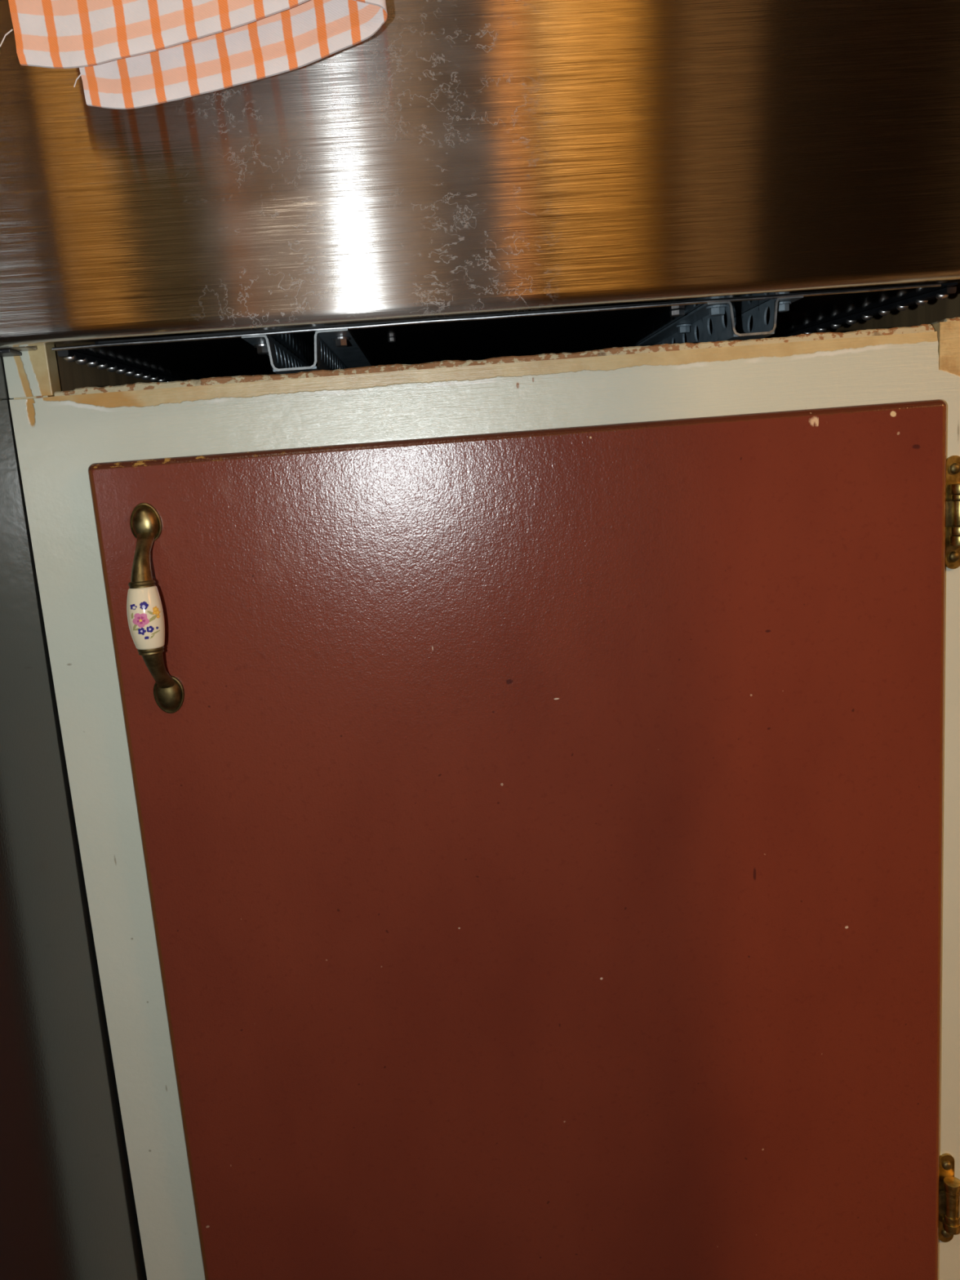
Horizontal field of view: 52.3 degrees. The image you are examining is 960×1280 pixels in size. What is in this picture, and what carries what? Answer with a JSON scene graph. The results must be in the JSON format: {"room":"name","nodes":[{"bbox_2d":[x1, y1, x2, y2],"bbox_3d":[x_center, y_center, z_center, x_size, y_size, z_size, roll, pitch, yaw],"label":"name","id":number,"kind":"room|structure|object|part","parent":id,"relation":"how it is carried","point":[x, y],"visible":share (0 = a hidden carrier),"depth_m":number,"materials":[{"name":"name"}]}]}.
{"room":"kitchen","nodes":[
{"label":"kitchen","id":0,"kind":"room"},
{"bbox_3d":[0.614,0.771,0.016,4.300,0.050,2.850,-5,10,-2],"label":"floor","id":1,"kind":"structure","parent":0,"visible":0},
{"bbox_2d":[0,355,146,1279],"bbox_3d":[-0.633,-0.166,0.648,0.761,1.750,0.873,-5,10,-2],"label":"refrigerator","id":2,"kind":"object","parent":1,"relation":"on","point":[68,1210],"visible":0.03,"depth_m":0.50,"materials":[{"name":"grey metal"}]},
{"bbox_2d":[2,281,959,1279],"bbox_3d":[0.030,-0.127,0.801,0.564,1.520,0.642,-5,10,-2],"label":"cabinet","id":3,"kind":"object","parent":1,"relation":"on","point":[515,799],"visible":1,"depth_m":0.55,"materials":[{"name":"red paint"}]},
{"bbox_3d":[-0.242,-0.148,0.806,0.016,1.400,0.562,-5,10,-2],"label":"panel","id":4,"kind":"part","parent":3,"relation":"part of","materials":[{"name":"brown wood"}]},
{"bbox_3d":[-0.172,-0.049,0.498,0.016,0.041,0.027,-5,10,-2],"label":"handle","id":5,"kind":"part","parent":3,"relation":"part of","materials":[{"name":"gold metal"}]},
{"bbox_3d":[-0.167,0.021,0.511,0.016,0.041,0.027,-5,10,-2],"label":"handle","id":6,"kind":"part","parent":3,"relation":"part of","materials":[{"name":"gold metal"}]},
{"bbox_2d":[0,0,959,382],"bbox_3d":[-0.012,-0.476,0.679,0.528,0.585,0.596,-5,10,-2],"label":"wall oven","id":7,"kind":"object","parent":3,"relation":"on","point":[459,180],"visible":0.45,"depth_m":0.47,"materials":[{"name":"silver metal"}]},
{"bbox_3d":[-0.256,-0.414,0.445,0.018,0.547,0.014,-5,10,-2],"label":"panel","id":8,"kind":"part","parent":7,"relation":"part of","materials":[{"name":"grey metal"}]},
{"bbox_3d":[-0.214,-0.194,0.754,0.006,0.003,0.500,-4,10,1],"label":"rail","id":9,"kind":"part","parent":7,"relation":"part of","materials":[{"name":"black metal"}]},
{"bbox_2d":[0,0,387,109],"bbox_3d":[-0.125,-0.315,0.408,0.163,0.166,0.019,-5,10,-2],"label":"dish towel","id":10,"kind":"object","parent":7,"relation":"hanging from","point":[127,54],"visible":1,"depth_m":0.42,"materials":[{"name":"orange fabric"}]},
{"bbox_3d":[0.007,-0.215,0.767,0.474,0.001,0.516,-5,10,-2],"label":"plate","id":11,"kind":"part","parent":7,"relation":"part of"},
{"bbox_3d":[0.208,-0.229,0.769,0.006,0.003,0.500,-6,10,-10],"label":"rail","id":12,"kind":"part","parent":7,"relation":"part of","materials":[{"name":"black metal"}]},
{"bbox_3d":[0.032,-0.116,0.529,0.432,0.065,0.018,-5,10,-2],"label":"rail","id":13,"kind":"part","parent":3,"relation":"part of","materials":[{"name":"white paint"}]},
{"bbox_3d":[0.299,-0.192,0.822,0.016,1.400,0.562,-5,10,-2],"label":"panel","id":14,"kind":"part","parent":3,"relation":"part of","materials":[{"name":"black metal"}]},
{"bbox_3d":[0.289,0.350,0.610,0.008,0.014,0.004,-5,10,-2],"label":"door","id":15,"kind":"part","parent":3,"relation":"part of","materials":[{"name":"gold metal"}]},
{"bbox_3d":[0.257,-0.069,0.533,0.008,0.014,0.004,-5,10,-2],"label":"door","id":16,"kind":"part","parent":3,"relation":"part of","materials":[{"name":"gold metal"}]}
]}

